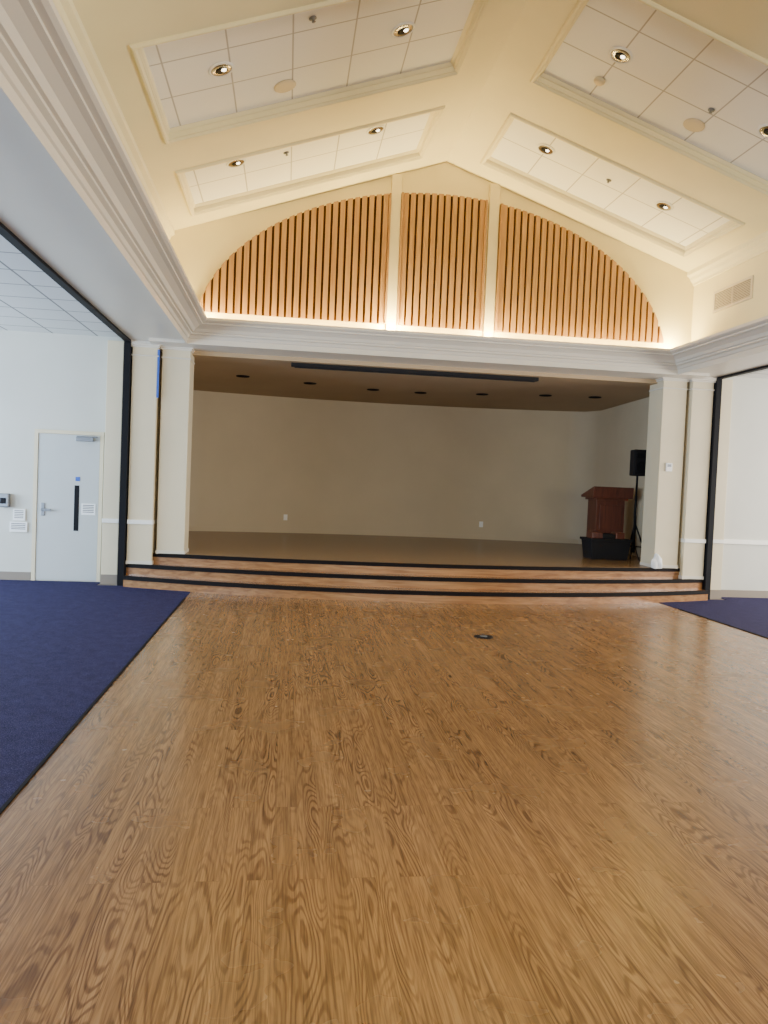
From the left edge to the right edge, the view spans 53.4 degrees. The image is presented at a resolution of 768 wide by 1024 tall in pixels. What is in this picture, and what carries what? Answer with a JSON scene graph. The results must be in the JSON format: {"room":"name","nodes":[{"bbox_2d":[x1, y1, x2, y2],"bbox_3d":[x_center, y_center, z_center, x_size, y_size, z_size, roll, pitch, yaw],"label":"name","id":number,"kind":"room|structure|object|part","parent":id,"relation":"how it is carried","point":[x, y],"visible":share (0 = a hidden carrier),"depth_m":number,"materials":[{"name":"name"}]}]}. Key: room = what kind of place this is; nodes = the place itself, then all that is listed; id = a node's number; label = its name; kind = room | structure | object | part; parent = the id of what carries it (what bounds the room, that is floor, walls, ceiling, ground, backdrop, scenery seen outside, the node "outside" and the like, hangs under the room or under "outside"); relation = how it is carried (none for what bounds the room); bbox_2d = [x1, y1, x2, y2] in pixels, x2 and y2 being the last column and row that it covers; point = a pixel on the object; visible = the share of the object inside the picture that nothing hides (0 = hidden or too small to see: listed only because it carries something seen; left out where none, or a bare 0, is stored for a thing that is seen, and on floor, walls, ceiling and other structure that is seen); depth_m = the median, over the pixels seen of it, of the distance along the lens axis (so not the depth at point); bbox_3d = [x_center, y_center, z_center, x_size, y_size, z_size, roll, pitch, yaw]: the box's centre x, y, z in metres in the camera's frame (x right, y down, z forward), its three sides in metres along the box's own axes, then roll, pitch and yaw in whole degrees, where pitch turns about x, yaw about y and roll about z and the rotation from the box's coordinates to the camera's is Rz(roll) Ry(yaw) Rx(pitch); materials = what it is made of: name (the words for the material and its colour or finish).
{"room":"event hall","nodes":[
{"label":"event hall","id":0,"kind":"room"},
{"bbox_2d":[0,235,118,336],"bbox_3d":[-5.000,-2.240,1.894,5.200,0.100,17.200,2,2,-7],"label":"ceiling","id":1,"kind":"structure","parent":0,"point":[30,300],"depth_m":8.80,"materials":[{"name":"tile"}]},
{"bbox_2d":[0,330,123,581],"bbox_3d":[-6.168,-0.886,10.553,5.200,3.600,0.150,2,2,-7],"label":"wall","id":2,"kind":"structure","parent":0,"point":[49,381],"depth_m":10.64,"materials":[{"name":"paint"}]},
{"bbox_2d":[0,493,10,506],"bbox_3d":[-5.264,-0.163,10.574,0.150,0.190,0.095,2,2,-7],"label":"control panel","id":3,"kind":"object","parent":2,"relation":"attached to","point":[5,498],"visible":1,"depth_m":10.54,"materials":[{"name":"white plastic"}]},
{"bbox_2d":[0,571,30,579],"bbox_3d":[-6.879,0.828,10.450,3.890,0.114,0.015,2,2,-7],"label":"baseboard","id":4,"kind":"structure","parent":2,"relation":"attached to","point":[4,575],"depth_m":10.66,"materials":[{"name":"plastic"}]},
{"bbox_2d":[9,522,27,531],"bbox_3d":[-5.095,0.207,10.645,0.230,0.140,0.026,2,2,-7],"label":"notice","id":5,"kind":"object","parent":2,"relation":"attached to","point":[14,526],"visible":1,"depth_m":10.63,"materials":[{"name":"paper"}]},
{"bbox_2d":[13,509,25,520],"bbox_3d":[-5.083,0.037,10.639,0.160,0.160,0.026,2,2,-7],"label":"notice","id":6,"kind":"object","parent":2,"relation":"attached to","point":[18,514],"visible":1,"depth_m":10.63,"materials":[{"name":"paper"}]},
{"bbox_2d":[35,433,99,580],"bbox_3d":[-4.436,-0.060,10.693,0.820,2.045,0.073,2,2,-7],"label":"door","id":7,"kind":"structure","parent":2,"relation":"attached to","point":[62,553],"depth_m":10.71,"materials":[{"name":"paint"}]},
{"bbox_3d":[-4.718,-0.038,10.650,0.140,0.180,0.057,2,2,-7],"label":"handle","id":8,"kind":"part","parent":7,"relation":"part of","materials":[{"name":"silver metal"}]},
{"bbox_2d":[73,485,78,530],"bbox_3d":[-4.322,-0.054,10.728,0.065,0.640,0.006,2,2,-7],"label":"glass pane","id":9,"kind":"object","parent":7,"relation":"attached to","point":[76,489],"visible":1,"depth_m":10.72,"materials":[{"name":"black glass"}]},
{"bbox_2d":[75,436,97,441],"bbox_3d":[-4.150,-1.021,10.669,0.300,0.070,0.082,2,2,-7],"label":"door closer","id":10,"kind":"object","parent":7,"relation":"attached to","point":[78,438],"depth_m":10.64,"materials":[{"name":"grey metal"}]},
{"bbox_2d":[81,503,95,514],"bbox_3d":[-4.162,-0.038,10.754,0.190,0.160,0.026,2,2,-7],"label":"notice","id":11,"kind":"object","parent":7,"relation":"attached to","point":[86,509],"visible":1,"depth_m":10.74,"materials":[{"name":"paper"}]},
{"bbox_2d":[31,429,104,581],"bbox_3d":[-4.438,-0.083,10.716,0.930,2.112,0.030,2,2,-7],"label":"frame","id":12,"kind":"object","parent":2,"relation":"attached to","point":[37,431],"visible":0.98,"depth_m":10.68,"materials":[{"name":"beige paint"}]},
{"bbox_2d":[0,592,767,1023],"bbox_3d":[1.707,1.524,2.788,6.660,0.001,16.970,2,2,-7],"label":"floor","id":13,"kind":"structure","parent":0,"point":[280,810],"depth_m":3.47,"materials":[{"name":"brown wood"}]},
{"bbox_2d":[0,598,185,814],"bbox_3d":[-1.526,1.419,1.831,0.018,0.009,15.900,2,2,-7],"label":"trim","id":14,"kind":"structure","parent":13,"relation":"on","point":[82,716],"depth_m":4.57,"materials":[{"name":"rubber"}]},
{"bbox_2d":[0,580,189,807],"bbox_3d":[-4.665,1.282,2.071,6.170,0.010,17.180,2,2,-7],"label":"carpet","id":15,"kind":"object","parent":13,"relation":"on","point":[62,643],"visible":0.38,"depth_m":6.60,"materials":[{"name":"blue carpet"}]},
{"bbox_2d":[123,531,708,604],"bbox_3d":[0.329,0.848,13.662,8.540,0.456,7.070,2,2,-7],"label":"stage","id":16,"kind":"object","parent":13,"relation":"on","point":[377,568],"visible":0.87,"depth_m":10.82,"materials":[{"name":"brown wood"}]},
{"bbox_2d":[126,347,161,560],"bbox_3d":[-3.358,-0.816,10.749,0.365,3.080,0.377,2,2,-7],"label":"column","id":17,"kind":"structure","parent":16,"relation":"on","point":[145,407],"depth_m":10.57,"materials":[{"name":"beige paint"}]},
{"bbox_2d":[125,560,152,564],"bbox_3d":[-3.433,0.697,10.800,0.360,0.050,0.380,2,2,-7],"label":"base","id":18,"kind":"object","parent":17,"relation":"attached to","point":[126,561],"visible":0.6,"depth_m":10.61,"materials":[{"name":"paint"}]},
{"bbox_2d":[131,340,150,343],"bbox_3d":[-3.304,-2.348,10.671,0.440,0.050,0.420,2,2,-7],"label":"capital","id":19,"kind":"object","parent":17,"relation":"attached to","point":[132,341],"visible":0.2,"depth_m":10.46,"materials":[{"name":"paint"}]},
{"bbox_2d":[127,519,156,524],"bbox_3d":[-3.409,0.133,10.773,0.346,0.060,0.395,2,2,-7],"label":"chair rail","id":20,"kind":"object","parent":17,"relation":"attached to","point":[147,522],"visible":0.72,"depth_m":10.58,"materials":[{"name":"paint"}]},
{"bbox_2d":[131,343,160,347],"bbox_3d":[-3.306,-2.311,10.680,0.410,0.025,0.405,2,2,-7],"label":"capital","id":21,"kind":"object","parent":17,"relation":"attached to","point":[131,343],"visible":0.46,"depth_m":10.48,"materials":[{"name":"paint"}]},
{"bbox_2d":[131,354,161,359],"bbox_3d":[-3.314,-2.164,10.697,0.364,0.020,0.382,2,2,-7],"label":"capital","id":22,"kind":"object","parent":17,"relation":"attached to","point":[131,354],"visible":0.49,"depth_m":10.51,"materials":[{"name":"paint"}]},
{"bbox_2d":[131,345,162,351],"bbox_3d":[-3.308,-2.286,10.688,0.380,0.025,0.390,2,2,-7],"label":"capital","id":23,"kind":"object","parent":17,"relation":"attached to","point":[158,347],"visible":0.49,"depth_m":10.50,"materials":[{"name":"paint"}]},
{"bbox_3d":[-3.122,-1.911,10.547,0.030,0.660,0.007,2,2,-7],"label":"strip of blue tape","id":24,"kind":"part","parent":17,"relation":"part of","materials":[{"name":"blue plastic"}]},
{"bbox_2d":[155,548,188,553],"bbox_3d":[-3.034,0.557,10.956,0.400,0.050,0.460,2,2,-7],"label":"base","id":25,"kind":"object","parent":16,"relation":"on","point":[186,550],"visible":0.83,"depth_m":10.73,"materials":[{"name":"paint"}]},
{"bbox_2d":[156,349,193,550],"bbox_3d":[-2.975,-0.881,10.910,0.380,2.930,0.450,2,2,-7],"label":"column","id":26,"kind":"structure","parent":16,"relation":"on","point":[177,374],"depth_m":10.69,"materials":[{"name":"beige paint"}]},
{"bbox_2d":[161,347,193,352],"bbox_3d":[-2.916,-2.276,10.850,0.420,0.025,0.470,2,2,-7],"label":"capital","id":27,"kind":"object","parent":26,"relation":"attached to","point":[162,348],"visible":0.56,"depth_m":10.62,"materials":[{"name":"paint"}]},
{"bbox_2d":[161,346,194,351],"bbox_3d":[-2.914,-2.300,10.841,0.450,0.025,0.485,2,2,-7],"label":"capital","id":28,"kind":"object","parent":26,"relation":"attached to","point":[161,346],"visible":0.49,"depth_m":10.61,"materials":[{"name":"paint"}]},
{"bbox_2d":[161,356,194,364],"bbox_3d":[-2.921,-2.154,10.858,0.404,0.020,0.462,2,2,-7],"label":"capital","id":29,"kind":"object","parent":26,"relation":"attached to","point":[162,356],"visible":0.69,"depth_m":10.63,"materials":[{"name":"paint"}]},
{"bbox_2d":[580,531,632,559],"bbox_3d":[3.732,0.560,12.858,0.740,0.460,0.480,2,2,-7],"label":"tub","id":30,"kind":"object","parent":16,"relation":"on","point":[597,545],"visible":1,"depth_m":12.67,"materials":[{"name":"black plastic"}]},
{"bbox_2d":[581,486,633,536],"bbox_3d":[3.966,0.161,13.668,0.740,1.218,0.576,2,2,-7],"label":"lectern","id":31,"kind":"object","parent":16,"relation":"on","point":[606,505],"visible":0.7,"depth_m":13.46,"materials":[{"name":"brown wood"}]},
{"bbox_3d":[3.981,-0.230,13.665,0.600,0.040,0.480,2,2,-7],"label":"moulding","id":32,"kind":"part","parent":31,"relation":"part of","materials":[{"name":"brown wood"}]},
{"bbox_3d":[3.987,0.238,13.478,0.400,0.720,0.020,2,2,-7],"label":"panel","id":33,"kind":"part","parent":31,"relation":"part of","materials":[{"name":"brown wood"}]},
{"bbox_2d":[629,449,646,560],"bbox_3d":[4.323,-0.108,12.607,0.347,1.858,1.181,2,2,2],"label":"speaker","id":34,"kind":"object","parent":16,"relation":"on","point":[637,457],"visible":0.73,"depth_m":12.85},
{"bbox_3d":[4.201,0.492,12.905,0.132,0.615,0.147,2,2,-7],"label":"leg","id":35,"kind":"part","parent":34,"relation":"part of","materials":[{"name":"black metal"}]},
{"bbox_2d":[651,553,661,568],"bbox_3d":[4.123,0.738,11.557,0.177,0.233,0.132,2,2,-7],"label":"plastic bag","id":36,"kind":"object","parent":16,"relation":"on","point":[656,562],"visible":1,"depth_m":11.52,"materials":[{"name":"plastic"}]},
{"bbox_2d":[640,562,677,568],"bbox_3d":[4.280,0.829,11.900,0.400,0.050,0.460,2,2,-7],"label":"base","id":37,"kind":"object","parent":16,"relation":"on","point":[641,563],"visible":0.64,"depth_m":11.69,"materials":[{"name":"paint"}]},
{"bbox_2d":[641,381,686,564],"bbox_3d":[4.339,-0.609,11.853,0.380,2.930,0.450,2,2,-7],"label":"column","id":38,"kind":"structure","parent":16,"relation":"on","point":[667,407],"depth_m":11.65,"materials":[{"name":"beige paint"}]},
{"bbox_2d":[649,387,687,391],"bbox_3d":[4.393,-1.882,11.802,0.404,0.020,0.462,2,2,-7],"label":"capital","id":39,"kind":"object","parent":38,"relation":"attached to","point":[662,387],"visible":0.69,"depth_m":11.59,"materials":[{"name":"paint"}]},
{"bbox_2d":[665,463,672,471],"bbox_3d":[4.333,-0.681,11.607,0.100,0.130,0.026,2,2,-7],"label":"thermostat","id":40,"kind":"object","parent":38,"relation":"attached to","point":[668,465],"visible":1,"depth_m":11.60,"materials":[{"name":"white plastic"}]},
{"bbox_2d":[656,379,688,381],"bbox_3d":[4.399,-2.004,11.793,0.420,0.025,0.470,2,2,-7],"label":"capital","id":41,"kind":"object","parent":38,"relation":"attached to","point":[661,379],"visible":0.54,"depth_m":11.56,"materials":[{"name":"paint"}]},
{"bbox_2d":[656,377,689,380],"bbox_3d":[4.401,-2.029,11.785,0.450,0.025,0.485,2,2,-7],"label":"capital","id":42,"kind":"object","parent":41,"relation":"on","point":[663,377],"visible":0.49,"depth_m":11.56,"materials":[{"name":"paint"}]},
{"bbox_2d":[677,382,713,575],"bbox_3d":[4.756,-0.515,11.800,0.340,3.080,0.370,2,2,-7],"label":"column","id":43,"kind":"structure","parent":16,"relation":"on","point":[699,403],"depth_m":11.62,"materials":[{"name":"beige paint"}]},
{"bbox_2d":[678,575,703,579],"bbox_3d":[4.694,0.998,11.849,0.360,0.050,0.380,2,2,-7],"label":"base","id":44,"kind":"object","parent":43,"relation":"attached to","point":[679,576],"visible":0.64,"depth_m":11.66,"materials":[{"name":"paint"}]},
{"bbox_2d":[678,538,705,542],"bbox_3d":[4.718,0.434,11.821,0.346,0.060,0.395,2,2,-7],"label":"chair rail","id":45,"kind":"object","parent":43,"relation":"attached to","point":[680,539],"visible":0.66,"depth_m":11.63,"materials":[{"name":"paint"}]},
{"bbox_2d":[687,388,714,390],"bbox_3d":[4.814,-1.863,11.745,0.364,0.020,0.382,2,2,-7],"label":"capital","id":46,"kind":"object","parent":43,"relation":"attached to","point":[691,388],"visible":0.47,"depth_m":11.56,"materials":[{"name":"paint"}]},
{"bbox_2d":[687,380,715,382],"bbox_3d":[4.819,-1.985,11.737,0.380,0.025,0.390,2,2,-7],"label":"capital","id":47,"kind":"object","parent":43,"relation":"attached to","point":[690,380],"visible":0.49,"depth_m":11.55,"materials":[{"name":"paint"}]},
{"bbox_2d":[689,378,715,380],"bbox_3d":[4.821,-2.010,11.729,0.410,0.025,0.405,2,2,-7],"label":"capital","id":48,"kind":"object","parent":43,"relation":"attached to","point":[700,378],"visible":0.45,"depth_m":11.54,"materials":[{"name":"paint"}]},
{"bbox_2d":[474,634,492,638],"bbox_3d":[1.043,1.302,7.996,0.200,0.014,0.200,2,2,-7],"label":"floor outlet cover","id":49,"kind":"object","parent":13,"relation":"on","point":[481,636],"visible":1,"depth_m":7.96,"materials":[{"name":"black metal"}]},
{"bbox_2d":[659,597,767,636],"bbox_3d":[8.052,1.754,3.712,6.170,0.010,17.180,2,2,-7],"label":"carpet","id":50,"kind":"object","parent":13,"relation":"on","point":[748,614],"visible":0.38,"depth_m":10.56,"materials":[{"name":"blue carpet"}]},
{"bbox_2d":[678,608,767,638],"bbox_3d":[5.075,1.663,2.683,0.018,0.009,15.900,2,2,-7],"label":"trim","id":51,"kind":"structure","parent":13,"relation":"on","point":[678,608],"depth_m":9.45,"materials":[{"name":"rubber"}]},
{"bbox_2d":[156,379,648,556],"bbox_3d":[0.363,-0.848,13.884,8.700,2.930,5.000,2,2,-7],"label":"wall","id":52,"kind":"structure","parent":0,"point":[256,460],"depth_m":16.29,"materials":[{"name":"paint"}]},
{"bbox_2d":[189,526,581,543],"bbox_3d":[0.049,0.479,15.934,8.700,0.094,0.965,2,2,-7],"label":"baseboard","id":53,"kind":"structure","parent":52,"relation":"attached to","point":[191,528],"depth_m":16.38,"materials":[{"name":"paint"}]},
{"bbox_2d":[149,338,709,378],"bbox_3d":[0.781,-2.267,11.054,8.000,0.220,0.700,2,2,-7],"label":"trim","id":54,"kind":"structure","parent":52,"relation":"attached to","point":[154,341],"depth_m":10.99,"materials":[{"name":"paint"}]},
{"bbox_2d":[161,351,657,411],"bbox_3d":[0.378,-2.275,14.181,9.200,0.100,5.800,2,2,-7],"label":"ceiling","id":55,"kind":"structure","parent":0,"point":[269,375],"depth_m":13.10,"materials":[{"name":"paint"}]},
{"bbox_2d":[236,375,249,377],"bbox_3d":[-2.379,-2.285,12.870,0.230,0.012,0.230,2,2,-7],"label":"recessed light","id":56,"kind":"object","parent":55,"relation":"in","point":[241,376],"visible":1,"depth_m":12.91,"materials":[{"name":"black plastic"}]},
{"bbox_2d":[291,362,538,381],"bbox_3d":[0.496,-2.087,11.449,3.750,0.070,0.100,2,2,-7],"label":"case","id":57,"kind":"object","parent":55,"relation":"attached to","point":[293,364],"visible":1,"depth_m":11.40,"materials":[{"name":"black plastic"}]},
{"bbox_2d":[72,0,767,271],"bbox_3d":[1.938,-4.021,2.589,7.800,1.331,16.970,2,2,-7],"label":"ceiling","id":58,"kind":"structure","parent":0,"point":[111,26],"depth_m":8.60,"materials":[{"name":"paint"}]},
{"bbox_2d":[129,0,489,144],"bbox_3d":[-0.620,-4.310,7.265,3.104,1.133,1.810,2,2,-7],"label":"ceiling","id":59,"kind":"structure","parent":58,"relation":"attached to","point":[350,52],"depth_m":7.35,"materials":[{"name":"tile"}]},
{"bbox_2d":[208,61,233,77],"bbox_3d":[-1.511,-4.104,7.084,0.242,0.090,0.243,4,2,34],"label":"recessed light","id":60,"kind":"object","parent":59,"relation":"in","point":[224,68],"visible":1,"depth_m":7.06,"materials":[{"name":"white plastic"}]},
{"bbox_2d":[274,79,295,92],"bbox_3d":[-0.999,-4.302,7.717,0.219,0.083,0.229,2,2,-13],"label":"ceiling speaker","id":61,"kind":"object","parent":59,"relation":"attached to","point":[284,86],"visible":1,"depth_m":7.69,"materials":[{"name":"beige paint"}]},
{"bbox_2d":[309,16,316,22],"bbox_3d":[-0.626,-4.323,6.704,0.067,0.050,0.070,2,2,1],"label":"sprinkler head","id":62,"kind":"object","parent":59,"relation":"attached to","point":[312,18],"visible":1,"depth_m":6.70},
{"bbox_2d":[391,21,415,37],"bbox_3d":[0.183,-4.619,7.319,0.242,0.090,0.243,4,2,34],"label":"recessed light","id":63,"kind":"object","parent":59,"relation":"in","point":[404,29],"visible":1,"depth_m":7.30,"materials":[{"name":"white plastic"}]},
{"bbox_2d":[175,106,444,215],"bbox_3d":[-0.919,-4.407,9.614,3.104,1.133,1.450,2,2,-7],"label":"ceiling","id":64,"kind":"structure","parent":58,"relation":"attached to","point":[212,186],"depth_m":9.78,"materials":[{"name":"paint"}]},
{"bbox_2d":[226,158,245,167],"bbox_3d":[-1.776,-4.190,9.166,0.242,0.090,0.243,4,2,34],"label":"recessed light","id":65,"kind":"object","parent":64,"relation":"in","point":[237,163],"visible":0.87,"depth_m":9.15,"materials":[{"name":"white plastic"}]},
{"bbox_2d":[366,125,384,135],"bbox_3d":[-0.103,-4.699,9.399,0.242,0.090,0.243,4,2,34],"label":"recessed light","id":66,"kind":"object","parent":64,"relation":"in","point":[375,130],"visible":0.99,"depth_m":9.37,"materials":[{"name":"white plastic"}]},
{"bbox_2d":[480,112,744,257],"bbox_3d":[2.942,-4.264,10.112,3.104,1.133,1.450,2,2,-7],"label":"ceiling","id":67,"kind":"structure","parent":58,"relation":"attached to","point":[575,175],"depth_m":10.23,"materials":[{"name":"paint"}]},
{"bbox_2d":[537,143,554,154],"bbox_3d":[2.084,-4.668,9.830,0.236,0.090,0.248,2,2,-2],"label":"recessed light","id":68,"kind":"object","parent":67,"relation":"in","point":[543,148],"visible":1,"depth_m":9.81,"materials":[{"name":"white plastic"}]},
{"bbox_2d":[655,201,673,210],"bbox_3d":[3.702,-4.042,10.092,0.236,0.090,0.248,2,2,-2],"label":"recessed light","id":69,"kind":"object","parent":67,"relation":"in","point":[661,205],"visible":1,"depth_m":10.07,"materials":[{"name":"white plastic"}]},
{"bbox_2d":[530,0,767,196],"bbox_3d":[3.241,-4.167,7.763,3.104,1.133,1.810,2,2,-7],"label":"ceiling","id":70,"kind":"structure","parent":58,"relation":"attached to","point":[679,69],"depth_m":7.83,"materials":[{"name":"tile"}]},
{"bbox_2d":[594,76,604,85],"bbox_3d":[2.296,-4.587,8.135,0.119,0.067,0.120,2,2,0],"label":"smoke detector","id":71,"kind":"object","parent":70,"relation":"attached to","point":[599,81],"visible":1,"depth_m":8.11,"materials":[{"name":"beige paint"}]},
{"bbox_2d":[609,46,632,63],"bbox_3d":[2.372,-4.574,7.651,0.236,0.090,0.248,2,2,-2],"label":"recessed light","id":72,"kind":"object","parent":70,"relation":"in","point":[618,54],"visible":1,"depth_m":7.63,"materials":[{"name":"white plastic"}]},
{"bbox_2d":[683,118,704,131],"bbox_3d":[3.356,-4.188,8.266,0.219,0.083,0.229,2,2,-13],"label":"ceiling speaker","id":73,"kind":"object","parent":70,"relation":"attached to","point":[691,124],"visible":1,"depth_m":8.25,"materials":[{"name":"beige paint"}]},
{"bbox_2d":[708,108,714,113],"bbox_3d":[3.399,-4.165,7.930,0.067,0.050,0.070,2,2,1],"label":"sprinkler head","id":74,"kind":"object","parent":70,"relation":"attached to","point":[710,110],"visible":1,"depth_m":7.92},
{"bbox_2d":[757,123,767,138],"bbox_3d":[3.999,-3.945,7.915,0.236,0.090,0.248,2,2,-2],"label":"recessed light","id":75,"kind":"object","parent":70,"relation":"in","point":[762,130],"visible":1,"depth_m":7.93,"materials":[{"name":"white plastic"}]},
{"bbox_2d":[170,162,693,348],"bbox_3d":[0.823,-3.709,11.146,8.060,2.778,0.250,2,2,-7],"label":"wall","id":76,"kind":"structure","parent":0,"point":[201,250],"depth_m":11.00,"materials":[{"name":"paint"}]},
{"bbox_2d":[0,222,130,341],"bbox_3d":[-2.439,-2.007,2.154,0.080,0.050,16.850,2,2,-7],"label":"trim","id":77,"kind":"structure","parent":76,"relation":"attached to","point":[5,232],"depth_m":7.11,"materials":[{"name":"black metal"}]},
{"bbox_2d":[0,91,182,340],"bbox_3d":[-2.034,-2.089,2.278,0.790,0.180,17.200,2,2,-7],"label":"soffit","id":78,"kind":"object","parent":76,"relation":"attached to","point":[38,205],"depth_m":5.91,"materials":[{"name":"paint"}]},
{"bbox_2d":[200,193,391,324],"bbox_3d":[-1.248,-3.653,10.715,2.650,1.835,0.084,2,2,-7],"label":"panel","id":79,"kind":"object","parent":76,"relation":"attached to","point":[330,261],"visible":0.98,"depth_m":10.76,"materials":[{"name":"brown wood"}]},
{"bbox_2d":[386,174,401,329],"bbox_3d":[0.137,-3.624,10.921,0.140,2.367,0.070,2,2,-7],"label":"trim","id":80,"kind":"structure","parent":76,"relation":"attached to","point":[396,189],"depth_m":10.88,"materials":[{"name":"paint"}]},
{"bbox_2d":[396,192,487,330],"bbox_3d":[0.835,-3.606,10.983,1.250,1.895,0.084,2,2,-7],"label":"panel","id":81,"kind":"object","parent":76,"relation":"attached to","point":[442,242],"visible":1,"depth_m":10.98,"materials":[{"name":"brown wood"}]},
{"bbox_2d":[483,183,499,336],"bbox_3d":[1.557,-3.568,11.104,0.145,2.360,0.070,2,2,-7],"label":"trim","id":82,"kind":"structure","parent":76,"relation":"attached to","point":[494,190],"depth_m":11.07,"materials":[{"name":"paint"}]},
{"bbox_2d":[494,203,663,342],"bbox_3d":[2.944,-3.495,11.256,2.610,1.828,0.084,2,2,-7],"label":"panel","id":83,"kind":"object","parent":76,"relation":"attached to","point":[551,281],"visible":1,"depth_m":11.21,"materials":[{"name":"brown wood"}]},
{"bbox_2d":[717,365,767,378],"bbox_3d":[6.124,-1.689,3.259,0.080,0.050,16.850,2,2,-7],"label":"trim","id":84,"kind":"structure","parent":76,"relation":"attached to","point":[766,366],"depth_m":10.89,"materials":[{"name":"black metal"}]},
{"bbox_2d":[691,251,767,341],"bbox_3d":[5.802,-2.537,3.143,0.150,1.424,16.970,2,2,-7],"label":"wall","id":85,"kind":"structure","parent":0,"point":[705,322],"depth_m":10.54,"materials":[{"name":"paint"}]},
{"bbox_2d":[687,231,767,285],"bbox_3d":[5.694,-3.163,3.103,0.120,0.200,16.970,2,2,-7],"label":"trim","id":86,"kind":"structure","parent":85,"relation":"attached to","point":[758,245],"depth_m":10.45,"materials":[{"name":"paint"}]},
{"bbox_2d":[691,351,767,376],"bbox_3d":[5.707,-1.802,3.277,0.790,0.180,17.200,2,2,-7],"label":"trim","id":87,"kind":"structure","parent":85,"relation":"attached to","point":[760,359],"depth_m":10.48,"materials":[{"name":"paint"}]},
{"bbox_2d":[713,275,753,312],"bbox_3d":[4.790,-2.980,10.486,0.030,0.300,0.920,2,2,-7],"label":"air vent","id":88,"kind":"object","parent":85,"relation":"in","point":[741,291],"visible":1,"depth_m":10.45,"materials":[{"name":"beige metal"}]},
{"bbox_2d":[721,377,767,597],"bbox_3d":[7.510,-0.379,12.318,5.200,3.600,0.150,2,2,-7],"label":"wall","id":89,"kind":"structure","parent":0,"point":[744,566],"depth_m":12.01,"materials":[{"name":"paint"}]},
{"bbox_2d":[721,590,767,597],"bbox_3d":[7.626,1.366,12.321,4.840,0.114,0.015,2,2,-7],"label":"baseboard","id":90,"kind":"structure","parent":89,"relation":"attached to","point":[725,593],"depth_m":12.07,"materials":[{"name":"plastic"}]},
{"bbox_2d":[724,539,767,544],"bbox_3d":[7.644,0.545,12.279,4.875,0.070,0.035,2,2,-7],"label":"trim","id":91,"kind":"structure","parent":89,"relation":"attached to","point":[727,541],"depth_m":12.01,"materials":[{"name":"paint"}]},
{"bbox_2d":[735,369,767,378],"bbox_3d":[8.677,-1.732,3.658,5.200,0.100,17.200,2,2,-7],"label":"ceiling","id":92,"kind":"structure","parent":0,"point":[762,373],"depth_m":11.67,"materials":[{"name":"paint"}]},
{"label":"floor","id":93,"kind":"structure","parent":0,"visible":0},
{"bbox_2d":[101,340,123,574],"bbox_3d":[-3.781,-0.681,10.684,0.220,3.380,0.190,2,2,-7],"label":"wall","id":94,"kind":"structure","parent":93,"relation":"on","point":[115,349],"depth_m":10.59,"materials":[{"name":"beige paint"}]},
{"bbox_2d":[100,574,116,584],"bbox_3d":[-3.847,0.937,10.735,0.226,0.140,0.205,2,2,-7],"label":"base","id":95,"kind":"object","parent":94,"relation":"attached to","point":[108,579],"visible":0.64,"depth_m":10.63,"materials":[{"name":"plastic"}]},
{"bbox_2d":[102,518,118,522],"bbox_3d":[-3.812,0.118,10.700,0.226,0.060,0.215,2,2,-7],"label":"chair rail","id":96,"kind":"object","parent":94,"relation":"attached to","point":[104,520],"visible":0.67,"depth_m":10.59,"materials":[{"name":"paint"}]},
{"bbox_2d":[117,341,132,585],"bbox_3d":[-3.595,-0.672,10.648,0.090,3.380,0.310,2,2,-7],"label":"track","id":97,"kind":"object","parent":93,"relation":"on","point":[128,350],"visible":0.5,"depth_m":10.51,"materials":[{"name":"black metal"}]},
{"label":"floor","id":98,"kind":"structure","parent":0,"visible":0},
{"bbox_2d":[702,379,721,599],"bbox_3d":[4.988,-0.353,11.755,0.090,3.380,0.310,2,2,-7],"label":"track","id":99,"kind":"object","parent":98,"relation":"on","point":[717,394],"visible":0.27,"depth_m":11.61,"materials":[{"name":"black metal"}]},
{"bbox_2d":[710,379,732,589],"bbox_3d":[5.159,-0.349,11.837,0.220,3.380,0.190,2,2,-7],"label":"wall","id":100,"kind":"structure","parent":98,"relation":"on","point":[727,384],"depth_m":11.74,"materials":[{"name":"beige paint"}]},
{"bbox_2d":[710,590,721,598],"bbox_3d":[5.093,1.269,11.888,0.226,0.140,0.205,2,2,-7],"label":"base","id":101,"kind":"object","parent":100,"relation":"attached to","point":[714,594],"visible":0.51,"depth_m":11.79,"materials":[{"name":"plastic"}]},
{"bbox_2d":[713,539,724,543],"bbox_3d":[5.127,0.450,11.854,0.226,0.060,0.215,2,2,-7],"label":"chair rail","id":102,"kind":"object","parent":100,"relation":"attached to","point":[714,540],"visible":0.66,"depth_m":11.75,"materials":[{"name":"paint"}]},
{"bbox_3d":[-2.038,-2.827,2.131,0.150,1.424,16.970,2,2,-7],"label":"wall","id":103,"kind":"structure","parent":0,"visible":0},
{"bbox_2d":[53,0,174,239],"bbox_3d":[-1.878,-3.443,2.126,0.120,0.200,16.970,2,2,-7],"label":"trim","id":104,"kind":"structure","parent":103,"relation":"attached to","point":[66,9],"depth_m":6.76,"materials":[{"name":"paint"}]},
{"bbox_2d":[0,0,767,374],"bbox_3d":[1.852,-1.956,2.663,7.760,0.310,16.970,2,2,-7],"label":"crown molding","id":105,"kind":"structure","parent":103,"relation":"attached to","point":[44,78],"depth_m":6.72,"materials":[{"name":"paint"}]}
]}

